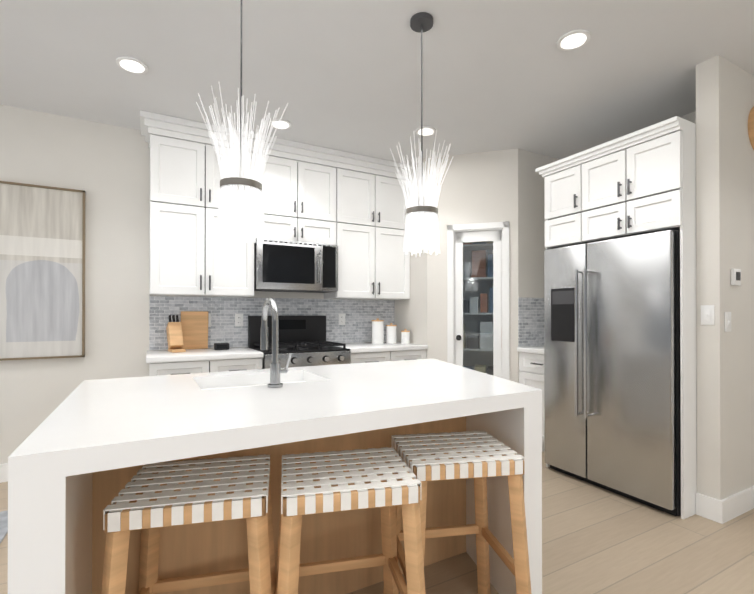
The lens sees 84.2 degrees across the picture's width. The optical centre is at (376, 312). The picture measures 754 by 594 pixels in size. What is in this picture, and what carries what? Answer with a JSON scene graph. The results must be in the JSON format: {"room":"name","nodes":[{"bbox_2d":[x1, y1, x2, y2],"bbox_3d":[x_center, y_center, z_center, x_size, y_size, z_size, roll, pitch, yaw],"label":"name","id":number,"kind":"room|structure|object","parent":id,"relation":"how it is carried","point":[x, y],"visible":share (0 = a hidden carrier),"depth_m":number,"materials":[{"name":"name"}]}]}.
{"room":"kitchen","nodes":[
{"label":"kitchen","id":0,"kind":"room"},
{"bbox_2d":[0,104,365,463],"bbox_3d":[-2.525,-0.139,3.244,8.820,2.760,0.120,0,0,-29],"label":"wall","id":1,"kind":"structure","parent":0,"point":[105,167],"depth_m":3.33,"materials":[{"name":"paint"}]},
{"bbox_2d":[0,463,7,482],"bbox_3d":[-4.139,1.172,2.282,5.070,0.130,0.015,0,0,-29],"label":"baseboard","id":2,"kind":"structure","parent":1,"relation":"attached to","point":[3,467],"depth_m":3.05,"materials":[{"name":"white wood"}]},
{"bbox_2d":[0,181,85,360],"bbox_3d":[-2.727,-0.300,3.040,0.990,1.300,0.043,0,0,-29],"label":"painting","id":3,"kind":"object","parent":1,"relation":"attached to","point":[42,272],"visible":0.93,"depth_m":3.14,"materials":[{"name":"fabric"}]},
{"bbox_2d":[148,126,255,296],"bbox_3d":[-1.482,-0.780,3.557,0.798,1.285,0.328,0,0,-29],"label":"upper cabinet","id":4,"kind":"object","parent":1,"relation":"attached to","point":[188,256],"depth_m":3.37,"materials":[{"name":"white wood"}]},
{"bbox_2d":[149,296,393,349],"bbox_3d":[-0.859,0.095,4.076,2.393,0.458,0.008,0,0,-29],"label":"backsplash","id":5,"kind":"structure","parent":1,"relation":"attached to","point":[360,315],"depth_m":3.90,"materials":[{"name":"tile"}]},
{"bbox_2d":[208,314,210,326],"bbox_3d":[-1.514,0.073,3.708,0.075,0.118,0.010,0,0,-29],"label":"outlet","id":6,"kind":"object","parent":5,"relation":"attached to","point":[209,320],"visible":0.33,"depth_m":3.72,"materials":[{"name":"white plastic"}]},
{"bbox_2d":[235,314,242,326],"bbox_3d":[-1.269,0.074,3.842,0.075,0.118,0.010,0,0,-29],"label":"outlet","id":7,"kind":"object","parent":5,"relation":"attached to","point":[238,320],"visible":1,"depth_m":3.84,"materials":[{"name":"white plastic"}]},
{"bbox_2d":[338,314,344,324],"bbox_3d":[-0.364,0.076,4.335,0.075,0.118,0.010,0,0,-29],"label":"outlet","id":8,"kind":"object","parent":5,"relation":"attached to","point":[341,319],"visible":1,"depth_m":4.33,"materials":[{"name":"white plastic"}]},
{"bbox_2d":[256,146,339,245],"bbox_3d":[-0.796,-1.026,3.931,0.756,0.790,0.328,0,0,-29],"label":"upper cabinet","id":9,"kind":"object","parent":1,"relation":"attached to","point":[301,192],"depth_m":3.80,"materials":[{"name":"white wood"}]},
{"bbox_2d":[254,239,337,292],"bbox_3d":[-0.774,-0.412,3.888,0.752,0.432,0.421,0,0,-29],"label":"microwave","id":10,"kind":"object","parent":9,"relation":"attached to","point":[285,266],"visible":1,"depth_m":3.72,"materials":[{"name":"silver metal"}]},
{"bbox_2d":[324,162,411,299],"bbox_3d":[-0.096,-0.777,4.312,0.831,1.285,0.328,0,0,-29],"label":"upper cabinet","id":11,"kind":"object","parent":1,"relation":"attached to","point":[352,206],"depth_m":4.15,"materials":[{"name":"white wood"}]},
{"bbox_2d":[0,451,753,593],"bbox_3d":[-0.616,1.256,-0.266,8.820,0.060,8.100,0,0,-29],"label":"floor","id":12,"kind":"structure","parent":0,"point":[597,539],"depth_m":2.15,"materials":[{"name":"beige wood"}]},
{"bbox_2d":[0,510,7,543],"bbox_3d":[-2.688,1.223,0.570,2.780,0.011,3.150,0,0,-29],"label":"rug","id":13,"kind":"object","parent":12,"relation":"on","point":[3,523],"depth_m":2.41,"materials":[{"name":"grey fabric"}]},
{"bbox_2d":[101,454,275,593],"bbox_3d":[-0.545,0.873,1.289,0.480,0.722,0.432,0,0,-13],"label":"stool","id":14,"kind":"object","parent":12,"relation":"on","point":[145,504],"visible":1,"depth_m":1.18,"materials":[{"name":"brown wood"}]},
{"bbox_2d":[146,358,261,375],"bbox_3d":[-1.411,0.802,3.419,0.797,0.880,0.628,0,0,-29],"label":"base cabinet","id":15,"kind":"object","parent":12,"relation":"on","point":[167,362],"depth_m":3.13,"materials":[{"name":"white wood"}]},
{"bbox_2d":[146,347,263,361],"bbox_3d":[-1.415,0.342,3.407,0.818,0.040,0.648,0,0,-29],"label":"countertop","id":16,"kind":"structure","parent":15,"relation":"on","point":[208,355],"depth_m":3.19,"materials":[{"name":"white stone"}]},
{"bbox_2d":[166,315,185,352],"bbox_3d":[-1.649,0.173,3.422,0.100,0.296,0.258,0,0,-37],"label":"knife block","id":17,"kind":"object","parent":16,"relation":"on","point":[174,336],"visible":1,"depth_m":3.41,"materials":[{"name":"brown wood"}]},
{"bbox_2d":[181,311,207,348],"bbox_3d":[-1.588,0.158,3.634,0.220,0.330,0.063,0,0,-29],"label":"cutting board","id":18,"kind":"object","parent":16,"relation":"on","point":[194,324],"visible":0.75,"depth_m":3.62,"materials":[{"name":"brown wood"}]},
{"bbox_2d":[214,343,228,349],"bbox_3d":[-1.333,0.294,3.582,0.120,0.055,0.063,0,0,-29],"label":"clock","id":19,"kind":"object","parent":16,"relation":"on","point":[221,346],"visible":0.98,"depth_m":3.56,"materials":[{"name":"black glass"}]},
{"bbox_2d":[8,358,541,593],"bbox_3d":[-0.200,0.775,1.888,1.990,0.920,1.180,0,0,-29],"label":"kitchen island","id":20,"kind":"object","parent":12,"relation":"on","point":[82,454],"visible":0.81,"depth_m":1.53,"materials":[{"name":"white stone"}]},
{"bbox_2d":[260,298,291,387],"bbox_3d":[-0.455,0.125,1.840,0.098,0.378,0.240,0,0,-29],"label":"faucet","id":21,"kind":"object","parent":20,"relation":"on","point":[276,370],"visible":1,"depth_m":1.75,"materials":[{"name":"silver metal"}]},
{"bbox_2d":[248,316,350,368],"bbox_3d":[-0.700,0.638,3.748,0.750,1.210,0.707,0,0,-29],"label":"range","id":22,"kind":"object","parent":12,"relation":"on","point":[303,341],"visible":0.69,"depth_m":3.83,"materials":[{"name":"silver metal"}]},
{"bbox_2d":[275,447,425,593],"bbox_3d":[-0.104,0.873,1.372,0.480,0.722,0.432,0,0,-12],"label":"stool","id":23,"kind":"object","parent":12,"relation":"on","point":[391,485],"visible":1,"depth_m":1.25,"materials":[{"name":"brown wood"}]},
{"bbox_2d":[351,350,426,363],"bbox_3d":[-0.025,0.805,4.174,0.831,0.880,0.628,0,0,-29],"label":"base cabinet","id":24,"kind":"object","parent":12,"relation":"on","point":[387,355],"depth_m":3.91,"materials":[{"name":"white wood"}]},
{"bbox_2d":[336,342,427,353],"bbox_3d":[-0.021,0.345,4.167,0.831,0.040,0.648,0,0,-29],"label":"countertop","id":25,"kind":"structure","parent":24,"relation":"on","point":[355,348],"depth_m":3.93,"materials":[{"name":"white stone"}]},
{"bbox_2d":[371,318,383,343],"bbox_3d":[0.007,0.195,4.280,0.129,0.260,0.129,0,0,-29],"label":"canister","id":26,"kind":"object","parent":25,"relation":"on","point":[377,331],"visible":1,"depth_m":4.23,"materials":[{"name":"white ceramic"}]},
{"bbox_2d":[386,323,396,343],"bbox_3d":[0.148,0.220,4.334,0.114,0.210,0.114,0,0,-29],"label":"canister","id":27,"kind":"object","parent":25,"relation":"on","point":[391,333],"visible":1,"depth_m":4.29,"materials":[{"name":"white ceramic"}]},
{"bbox_2d":[401,329,409,343],"bbox_3d":[0.293,0.250,4.299,0.094,0.150,0.094,0,0,-29],"label":"canister","id":28,"kind":"object","parent":25,"relation":"on","point":[405,336],"visible":1,"depth_m":4.26,"materials":[{"name":"white ceramic"}]},
{"bbox_2d":[383,431,530,593],"bbox_3d":[0.290,0.874,1.604,0.480,0.722,0.432,0,0,-10],"label":"stool","id":29,"kind":"object","parent":12,"relation":"on","point":[479,465],"visible":0.81,"depth_m":1.52,"materials":[{"name":"brown wood"}]},
{"bbox_2d":[463,231,501,374],"bbox_3d":[1.076,0.146,4.419,0.740,2.200,0.340,0,0,16],"label":"shelf unit","id":30,"kind":"object","parent":12,"relation":"on","point":[477,325],"visible":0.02,"depth_m":4.32,"materials":[{"name":"grey wood"}]},
{"bbox_2d":[517,346,543,451],"bbox_3d":[1.677,0.783,3.797,0.663,0.920,0.454,0,0,-29],"label":"base cabinet","id":31,"kind":"object","parent":12,"relation":"on","point":[531,366],"visible":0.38,"depth_m":3.72,"materials":[{"name":"white wood"}]},
{"bbox_2d":[544,230,680,515],"bbox_3d":[1.885,0.370,3.092,0.917,1.740,0.926,0,0,-29],"label":"fridge","id":32,"kind":"object","parent":12,"relation":"on","point":[612,421],"visible":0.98,"depth_m":2.79,"materials":[{"name":"silver metal"}]},
{"bbox_2d":[535,116,696,518],"bbox_3d":[1.916,0.041,3.132,0.883,2.400,1.031,0,0,-29],"label":"tall cabinet","id":33,"kind":"object","parent":12,"relation":"on","point":[641,181],"visible":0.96,"depth_m":2.66,"materials":[{"name":"white wood"}]},
{"bbox_2d":[0,0,753,164],"bbox_3d":[-0.616,-1.574,-0.254,8.820,0.080,8.100,0,0,-29],"label":"ceiling","id":34,"kind":"structure","parent":0,"point":[343,75],"depth_m":2.58,"materials":[{"name":"paint"}]},
{"bbox_2d":[116,56,147,73],"bbox_3d":[-1.503,-1.514,2.565,0.170,0.012,0.170,0,0,-29],"label":"recessed light","id":35,"kind":"object","parent":34,"relation":"in","point":[131,65],"visible":1,"depth_m":2.55,"materials":[{"name":"white plastic"}]},
{"bbox_2d":[197,0,287,242],"bbox_3d":[-0.560,-0.912,1.738,0.338,1.224,0.322,0,0,-29],"label":"pendant light","id":36,"kind":"object","parent":34,"relation":"hanging from","point":[241,188],"visible":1,"depth_m":1.69,"materials":[{"name":"silver metal"}]},
{"bbox_2d":[270,119,291,129],"bbox_3d":[-0.775,-1.510,3.361,0.170,0.012,0.170,0,0,-29],"label":"recessed light","id":37,"kind":"object","parent":34,"relation":"in","point":[284,124],"visible":0.85,"depth_m":3.35,"materials":[{"name":"white plastic"}]},
{"bbox_2d":[390,12,452,256],"bbox_3d":[0.234,-0.911,2.169,0.315,1.223,0.333,0,0,-29],"label":"pendant light","id":38,"kind":"object","parent":34,"relation":"hanging from","point":[421,227],"visible":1,"depth_m":2.13,"materials":[{"name":"silver metal"}]},
{"bbox_2d":[415,126,435,135],"bbox_3d":[0.406,-1.510,3.492,0.170,0.012,0.170,0,0,-29],"label":"recessed light","id":39,"kind":"object","parent":34,"relation":"in","point":[428,130],"visible":0.85,"depth_m":3.48,"materials":[{"name":"white plastic"}]},
{"bbox_2d":[557,29,590,50],"bbox_3d":[1.096,-1.515,2.330,0.170,0.012,0.170,0,0,-29],"label":"recessed light","id":40,"kind":"object","parent":34,"relation":"in","point":[573,40],"visible":0.96,"depth_m":2.32,"materials":[{"name":"white plastic"}]},
{"bbox_2d":[394,148,559,382],"bbox_3d":[1.025,-0.134,4.409,1.230,2.760,1.230,0,0,-29],"label":"wall","id":41,"kind":"structure","parent":0,"point":[496,186],"depth_m":3.99,"materials":[{"name":"paint"}]},
{"bbox_2d":[447,221,508,379],"bbox_3d":[0.963,0.202,3.982,0.570,2.085,0.161,0,0,16],"label":"door","id":42,"kind":"structure","parent":41,"relation":"attached to","point":[459,236],"depth_m":3.98,"materials":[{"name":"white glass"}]},
{"bbox_2d":[681,111,695,123],"bbox_3d":[3.204,-0.145,1.821,0.120,2.760,8.100,0,0,-29],"label":"wall","id":43,"kind":"structure","parent":0,"point":[690,117],"depth_m":3.18,"materials":[{"name":"paint"}]},
{"bbox_2d":[518,297,543,346],"bbox_3d":[1.692,0.094,3.810,0.629,0.458,0.457,0,0,-29],"label":"backsplash","id":44,"kind":"structure","parent":43,"relation":"attached to","point":[530,321],"depth_m":3.92,"materials":[{"name":"tile"}]},
{"bbox_2d":[696,55,753,499],"bbox_3d":[2.288,-0.141,2.677,0.670,2.760,0.120,0,0,-29],"label":"wall","id":45,"kind":"structure","parent":0,"point":[724,247],"depth_m":2.54,"materials":[{"name":"paint"}]},
{"bbox_2d":[701,305,714,324],"bbox_3d":[1.986,0.018,2.512,0.014,0.118,0.070,0,0,-29],"label":"light switch","id":46,"kind":"object","parent":45,"relation":"attached to","point":[707,315],"visible":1,"depth_m":2.51,"materials":[{"name":"white plastic"}]},
{"bbox_2d":[724,312,730,331],"bbox_3d":[2.105,0.058,2.499,0.075,0.118,0.014,0,0,-29],"label":"light switch","id":47,"kind":"object","parent":45,"relation":"attached to","point":[727,321],"visible":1,"depth_m":2.49,"materials":[{"name":"white plastic"}]},
{"bbox_2d":[716,486,753,523],"bbox_3d":[2.313,1.173,2.608,0.685,0.130,0.015,0,0,-29],"label":"baseboard","id":48,"kind":"structure","parent":45,"relation":"attached to","point":[727,509],"depth_m":2.51,"materials":[{"name":"white wood"}]},
{"bbox_2d":[731,269,740,285],"bbox_3d":[2.182,-0.212,2.537,0.090,0.100,0.024,0,0,-29],"label":"thermostat","id":49,"kind":"object","parent":45,"relation":"attached to","point":[735,277],"visible":1,"depth_m":2.52,"materials":[{"name":"white plastic"}]},
{"bbox_2d":[748,107,753,149],"bbox_3d":[2.497,-1.181,2.705,0.320,0.320,0.036,0,0,-29],"label":"round clock","id":50,"kind":"object","parent":45,"relation":"attached to","point":[751,126],"visible":1,"depth_m":2.64,"materials":[{"name":"brown wood"}]}
]}

